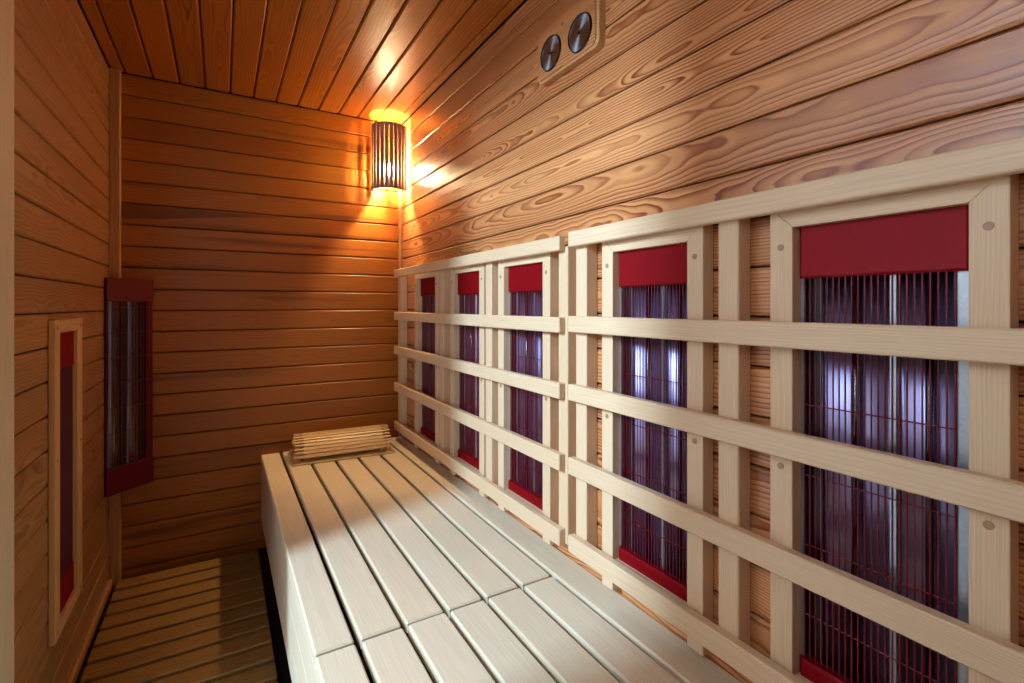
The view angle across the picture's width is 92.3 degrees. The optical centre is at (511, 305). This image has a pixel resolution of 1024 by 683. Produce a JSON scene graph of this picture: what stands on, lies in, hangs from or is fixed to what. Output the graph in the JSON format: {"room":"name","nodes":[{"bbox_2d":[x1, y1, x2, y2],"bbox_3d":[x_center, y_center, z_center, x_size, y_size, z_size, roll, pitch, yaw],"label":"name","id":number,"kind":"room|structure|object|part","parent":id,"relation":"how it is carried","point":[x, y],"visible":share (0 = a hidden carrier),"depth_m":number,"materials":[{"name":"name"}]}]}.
{"room":"infrared sauna","nodes":[
{"label":"infrared sauna","id":0,"kind":"room"},
{"bbox_2d":[14,0,108,682],"bbox_3d":[-0.829,0.066,0.613,0.060,2.029,3.060,0,0,-31],"label":"wall","id":1,"kind":"structure","parent":0,"point":[61,72],"depth_m":1.25,"materials":[{"name":"brown wood"}]},
{"bbox_2d":[0,0,13,682],"bbox_3d":[-1.003,0.081,0.928,0.071,1.998,0.092,0,0,-31],"label":"trim","id":2,"kind":"structure","parent":1,"relation":"attached to","point":[6,6],"depth_m":0.95,"materials":[{"name":"brown wood"}]},
{"bbox_2d":[46,318,81,646],"bbox_3d":[-1.234,0.443,1.343,0.045,0.814,0.282,0,0,-31],"label":"heater","id":3,"kind":"object","parent":1,"relation":"attached to","point":[64,347],"visible":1,"depth_m":1.33,"materials":[{"name":"brown wood"}]},
{"bbox_2d":[60,365,72,581],"bbox_3d":[-1.220,0.453,1.338,0.002,0.575,0.185,0,0,-31],"label":"grille","id":4,"kind":"object","parent":3,"relation":"attached to","point":[66,371],"depth_m":1.36,"materials":[{"name":"red metal"}]},
{"bbox_2d":[67,579,111,682],"bbox_3d":[-1.274,1.065,1.437,0.012,0.030,1.057,0,0,-31],"label":"baseboard","id":5,"kind":"structure","parent":1,"relation":"attached to","point":[74,673],"depth_m":1.57,"materials":[{"name":"brown wood"}]},
{"bbox_2d":[108,72,397,578],"bbox_3d":[-1.047,0.066,2.245,1.286,2.029,0.030,0,0,-31],"label":"wall","id":6,"kind":"structure","parent":0,"point":[262,235],"depth_m":2.15,"materials":[{"name":"brown wood"}]},
{"bbox_2d":[109,68,120,585],"bbox_3d":[-1.543,0.081,1.913,0.034,1.998,0.035,0,0,-31],"label":"trim","id":7,"kind":"structure","parent":6,"relation":"attached to","point":[114,74],"depth_m":1.90,"materials":[{"name":"brown wood"}]},
{"bbox_2d":[104,278,153,496],"bbox_3d":[-1.493,0.300,1.904,0.056,0.810,0.178,0,0,16],"label":"heater","id":8,"kind":"object","parent":6,"relation":"attached to","point":[128,304],"visible":1,"depth_m":1.89,"materials":[{"name":"red metal"}]},
{"bbox_2d":[398,189,401,436],"bbox_3d":[-0.570,0.081,2.501,0.014,1.998,0.014,0,0,-31],"label":"trim","id":9,"kind":"structure","parent":6,"relation":"attached to","point":[399,190],"depth_m":2.50,"materials":[{"name":"brown wood"}]},
{"bbox_2d":[75,529,434,682],"bbox_3d":[-0.303,1.110,0.924,1.222,0.060,3.060,0,0,-31],"label":"floor","id":10,"kind":"structure","parent":0,"point":[282,666],"depth_m":1.70,"materials":[{"name":"brown wood"}]},
{"bbox_2d":[80,549,277,682],"bbox_3d":[-0.579,1.064,0.780,0.478,0.032,2.837,0,0,-31],"label":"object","id":11,"kind":"structure","parent":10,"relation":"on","point":[205,621],"depth_m":1.60,"materials":[{"name":"brown wood"}]},
{"bbox_2d":[261,436,740,682],"bbox_3d":[-0.079,0.869,1.057,0.636,0.422,2.993,0,0,-31],"label":"bench","id":12,"kind":"object","parent":10,"relation":"on","point":[475,595],"visible":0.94,"depth_m":1.14,"materials":[{"name":"beige wood"}]},
{"bbox_3d":[-0.435,0.708,1.718,0.573,0.044,0.040,0,0,-31],"label":"support frame","id":13,"kind":"part","parent":12,"relation":"part of","materials":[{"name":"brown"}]},
{"bbox_2d":[289,424,394,466],"bbox_3d":[-0.765,0.608,2.217,0.424,0.104,0.238,0,0,-27],"label":"headrest cover","id":14,"kind":"object","parent":12,"relation":"on","point":[365,441],"visible":1,"depth_m":2.15,"materials":[{"name":"brown wood"}]},
{"bbox_3d":[-0.928,0.607,2.136,0.012,0.089,0.233,0,0,-27],"label":"cord","id":15,"kind":"part","parent":14,"relation":"part of","materials":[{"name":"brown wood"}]},
{"bbox_3d":[-0.058,0.708,1.081,0.573,0.044,0.040,0,0,-31],"label":"support frame","id":16,"kind":"part","parent":12,"relation":"part of","materials":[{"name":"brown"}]},
{"bbox_3d":[-0.093,0.708,1.141,0.573,0.044,0.040,0,0,-31],"label":"support frame","id":17,"kind":"part","parent":12,"relation":"part of","materials":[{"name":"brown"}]},
{"bbox_2d":[77,0,526,124],"bbox_3d":[-0.276,-0.934,0.941,1.286,0.031,3.060,0,0,-31],"label":"ceiling","id":18,"kind":"structure","parent":0,"point":[379,60],"depth_m":1.73,"materials":[{"name":"brown wood"}]},
{"bbox_2d":[402,0,1023,682],"bbox_3d":[0.237,0.066,1.244,0.095,2.029,3.060,0,0,-31],"label":"wall","id":19,"kind":"structure","parent":0,"point":[682,103],"depth_m":0.92,"materials":[{"name":"brown wood"}]},
{"bbox_2d":[371,121,406,192],"bbox_3d":[-0.604,-0.712,2.366,0.174,0.310,0.120,0,0,14],"label":"lamp","id":20,"kind":"object","parent":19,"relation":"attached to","point":[399,181],"visible":1,"depth_m":2.32,"materials":[{"name":"brown wood"}]},
{"bbox_2d":[415,271,441,463],"bbox_3d":[-0.329,0.245,2.148,0.104,0.795,0.287,0,0,-31],"label":"heater","id":21,"kind":"object","parent":19,"relation":"attached to","point":[427,285],"visible":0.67,"depth_m":2.17,"materials":[{"name":"brown wood"}]},
{"bbox_3d":[-0.359,0.588,2.130,0.029,0.032,0.214,0,0,-31],"label":"cross rail","id":22,"kind":"part","parent":21,"relation":"part of","materials":[{"name":"beige wood"}]},
{"bbox_3d":[-0.359,-0.137,2.130,0.029,0.030,0.258,0,0,-31],"label":"cross rail","id":23,"kind":"part","parent":21,"relation":"part of","materials":[{"name":"beige wood"}]},
{"bbox_2d":[423,296,434,433],"bbox_3d":[-0.356,0.251,2.139,0.004,0.594,0.192,0,0,-31],"label":"grille","id":24,"kind":"object","parent":21,"relation":"attached to","point":[426,390],"depth_m":2.15,"materials":[{"name":"purple"}]},
{"bbox_2d":[450,263,487,496],"bbox_3d":[-0.123,0.245,1.801,0.104,0.795,0.286,0,0,-31],"label":"heater","id":25,"kind":"object","parent":19,"relation":"attached to","point":[468,283],"visible":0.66,"depth_m":1.80,"materials":[{"name":"brown wood"}]},
{"bbox_3d":[-0.154,0.588,1.783,0.029,0.032,0.213,0,0,-31],"label":"cross rail","id":26,"kind":"part","parent":25,"relation":"part of","materials":[{"name":"beige wood"}]},
{"bbox_3d":[-0.154,-0.137,1.783,0.029,0.030,0.257,0,0,-31],"label":"cross rail","id":27,"kind":"part","parent":25,"relation":"part of","materials":[{"name":"beige wood"}]},
{"bbox_2d":[459,294,478,459],"bbox_3d":[-0.151,0.251,1.792,0.004,0.594,0.191,0,0,-31],"label":"grille","id":28,"kind":"object","parent":25,"relation":"attached to","point":[468,303],"depth_m":1.80,"materials":[{"name":"purple"}]},
{"bbox_2d":[394,236,575,545],"bbox_3d":[-0.206,0.215,1.847,0.054,0.787,1.389,0,0,-31],"label":"lattice","id":29,"kind":"object","parent":19,"relation":"attached to","point":[558,460],"visible":0.98,"depth_m":1.56,"materials":[{"name":"beige wood"}]},
{"bbox_3d":[-0.539,0.228,2.429,0.034,0.759,0.040,0,0,-31],"label":"post","id":30,"kind":"part","parent":29,"relation":"part of","materials":[{"name":"beige wood"}]},
{"bbox_3d":[-0.266,0.228,1.966,0.034,0.759,0.038,0,0,-31],"label":"post","id":31,"kind":"part","parent":29,"relation":"part of","materials":[{"name":"beige wood"}]},
{"bbox_3d":[-0.224,0.588,1.842,0.020,0.042,1.379,0,0,-31],"label":"rail","id":32,"kind":"part","parent":29,"relation":"part of","materials":[{"name":"beige wood"}]},
{"bbox_3d":[-0.224,0.397,1.842,0.020,0.042,1.379,0,0,-31],"label":"rail","id":33,"kind":"part","parent":29,"relation":"part of","materials":[{"name":"beige wood"}]},
{"bbox_3d":[-0.224,0.216,1.842,0.020,0.040,1.379,0,0,-31],"label":"rail","id":34,"kind":"part","parent":29,"relation":"part of","materials":[{"name":"beige wood"}]},
{"bbox_3d":[-0.224,0.048,1.842,0.020,0.040,1.379,0,0,-31],"label":"rail","id":35,"kind":"part","parent":29,"relation":"part of","materials":[{"name":"beige wood"}]},
{"bbox_3d":[-0.224,-0.160,1.842,0.020,0.037,1.379,0,0,-31],"label":"rail","id":36,"kind":"part","parent":29,"relation":"part of","materials":[{"name":"beige wood"}]},
{"bbox_3d":[-0.062,0.228,1.622,0.034,0.759,0.042,0,0,-31],"label":"post","id":37,"kind":"part","parent":29,"relation":"part of","materials":[{"name":"beige wood"}]},
{"bbox_3d":[0.145,0.228,1.271,0.034,0.759,0.040,0,0,-31],"label":"post","id":38,"kind":"part","parent":29,"relation":"part of","materials":[{"name":"beige wood"}]},
{"bbox_2d":[498,252,558,544],"bbox_3d":[0.072,0.245,1.471,0.104,0.795,0.288,0,0,-31],"label":"heater","id":39,"kind":"object","parent":19,"relation":"attached to","point":[527,286],"visible":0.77,"depth_m":1.45,"materials":[{"name":"brown wood"}]},
{"bbox_3d":[0.015,0.225,1.544,0.006,0.670,0.016,0,0,-31],"label":"plate","id":40,"kind":"part","parent":39,"relation":"part of","materials":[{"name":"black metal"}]},
{"bbox_3d":[0.042,0.588,1.452,0.029,0.032,0.215,0,0,-31],"label":"cross rail","id":41,"kind":"part","parent":39,"relation":"part of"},
{"bbox_3d":[0.042,-0.137,1.452,0.029,0.030,0.259,0,0,-31],"label":"cross rail","id":42,"kind":"part","parent":39,"relation":"part of","materials":[{"name":"beige wood"}]},
{"bbox_2d":[510,291,542,498],"bbox_3d":[0.045,0.251,1.461,0.004,0.594,0.193,0,0,-31],"label":"grille","id":43,"kind":"object","parent":39,"relation":"attached to","point":[525,491],"depth_m":1.47,"materials":[{"name":"purple"}]},
{"bbox_3d":[0.045,0.225,1.496,0.009,0.670,0.009,0,0,-31],"label":"heating rod","id":44,"kind":"part","parent":39,"relation":"part of","materials":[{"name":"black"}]},
{"bbox_3d":[0.091,0.225,1.417,0.009,0.670,0.009,0,0,-31],"label":"heating rod","id":45,"kind":"part","parent":39,"relation":"part of","materials":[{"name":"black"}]},
{"bbox_2d":[538,0,604,85],"bbox_3d":[0.143,-0.689,1.278,0.032,0.142,0.260,0,0,-31],"label":"thermometer hygrometer","id":46,"kind":"object","parent":19,"relation":"attached to","point":[579,34],"visible":1,"depth_m":1.25,"materials":[{"name":"brown wood"}]},
{"bbox_2d":[602,225,712,655],"bbox_3d":[0.323,0.245,1.047,0.104,0.795,0.278,0,0,-31],"label":"heater","id":47,"kind":"object","parent":19,"relation":"attached to","point":[669,275],"visible":0.78,"depth_m":1.02,"materials":[{"name":"brown wood"}]},
{"bbox_3d":[0.268,0.225,1.117,0.006,0.670,0.016,0,0,-31],"label":"plate","id":48,"kind":"part","parent":47,"relation":"part of","materials":[{"name":"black metal"}]},
{"bbox_3d":[0.296,0.225,1.070,0.009,0.670,0.009,0,0,-31],"label":"heating rod","id":49,"kind":"part","parent":47,"relation":"part of","materials":[{"name":"black"}]},
{"bbox_3d":[0.292,0.588,1.029,0.029,0.032,0.205,0,0,-31],"label":"cross rail","id":50,"kind":"part","parent":47,"relation":"part of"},
{"bbox_3d":[0.292,-0.137,1.029,0.029,0.030,0.249,0,0,-31],"label":"cross rail","id":51,"kind":"part","parent":47,"relation":"part of","materials":[{"name":"beige wood"}]},
{"bbox_2d":[621,284,686,585],"bbox_3d":[0.295,0.251,1.038,0.004,0.594,0.183,0,0,-31],"label":"grille","id":52,"kind":"object","parent":47,"relation":"attached to","point":[627,552],"depth_m":1.04,"materials":[{"name":"purple"}]},
{"bbox_3d":[0.340,0.225,0.996,0.009,0.670,0.009,0,0,-31],"label":"heating rod","id":53,"kind":"part","parent":47,"relation":"part of","materials":[{"name":"black"}]},
{"bbox_2d":[568,135,1023,682],"bbox_3d":[0.482,0.211,0.682,0.054,0.787,1.263,0,0,-31],"label":"lattice","id":54,"kind":"object","parent":19,"relation":"attached to","point":[999,659],"visible":1,"depth_m":0.79,"materials":[{"name":"beige wood"}]},
{"bbox_3d":[0.183,0.224,1.208,0.034,0.759,0.041,0,0,-31],"label":"post","id":55,"kind":"part","parent":54,"relation":"part of","materials":[{"name":"beige wood"}]},
{"bbox_3d":[0.467,0.584,0.673,0.020,0.042,1.263,0,0,-31],"label":"rail","id":56,"kind":"part","parent":54,"relation":"part of","materials":[{"name":"beige wood"}]},
{"bbox_3d":[0.389,0.224,0.860,0.034,0.759,0.040,0,0,-31],"label":"post","id":57,"kind":"part","parent":54,"relation":"part of","materials":[{"name":"beige wood"}]},
{"bbox_3d":[0.467,0.393,0.673,0.020,0.042,1.263,0,0,-31],"label":"rail","id":58,"kind":"part","parent":54,"relation":"part of","materials":[{"name":"beige wood"}]},
{"bbox_3d":[0.467,0.212,0.673,0.020,0.040,1.263,0,0,-31],"label":"rail","id":59,"kind":"part","parent":54,"relation":"part of","materials":[{"name":"beige wood"}]},
{"bbox_3d":[0.467,0.044,0.673,0.020,0.040,1.263,0,0,-31],"label":"rail","id":60,"kind":"part","parent":54,"relation":"part of","materials":[{"name":"beige wood"}]},
{"bbox_3d":[0.467,-0.164,0.673,0.020,0.037,1.263,0,0,-31],"label":"rail","id":61,"kind":"part","parent":54,"relation":"part of","materials":[{"name":"beige wood"}]},
{"bbox_2d":[770,174,1018,682],"bbox_3d":[0.530,0.245,0.697,0.104,0.795,0.280,0,0,-31],"label":"heater","id":62,"kind":"object","parent":19,"relation":"attached to","point":[948,255],"visible":0.82,"depth_m":0.67,"materials":[{"name":"brown wood"}]},
{"bbox_3d":[0.499,0.588,0.679,0.029,0.032,0.207,0,0,-31],"label":"cross rail","id":63,"kind":"part","parent":62,"relation":"part of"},
{"bbox_3d":[0.475,0.225,0.767,0.006,0.670,0.016,0,0,-31],"label":"plate","id":64,"kind":"part","parent":62,"relation":"part of","materials":[{"name":"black metal"}]},
{"bbox_3d":[0.503,0.225,0.720,0.009,0.670,0.009,0,0,-31],"label":"heating rod","id":65,"kind":"part","parent":62,"relation":"part of","materials":[{"name":"black"}]},
{"bbox_2d":[804,271,956,682],"bbox_3d":[0.502,0.251,0.687,0.004,0.594,0.185,0,0,-31],"label":"grille","id":66,"kind":"object","parent":62,"relation":"attached to","point":[813,662],"depth_m":0.68,"materials":[{"name":"purple"}]},
{"bbox_3d":[0.499,-0.137,0.679,0.029,0.030,0.251,0,0,-31],"label":"cross rail","id":67,"kind":"part","parent":62,"relation":"part of","materials":[{"name":"beige wood"}]},
{"bbox_3d":[0.548,0.225,0.645,0.009,0.670,0.009,0,0,-31],"label":"heating rod","id":68,"kind":"part","parent":62,"relation":"part of","materials":[{"name":"black"}]}
]}

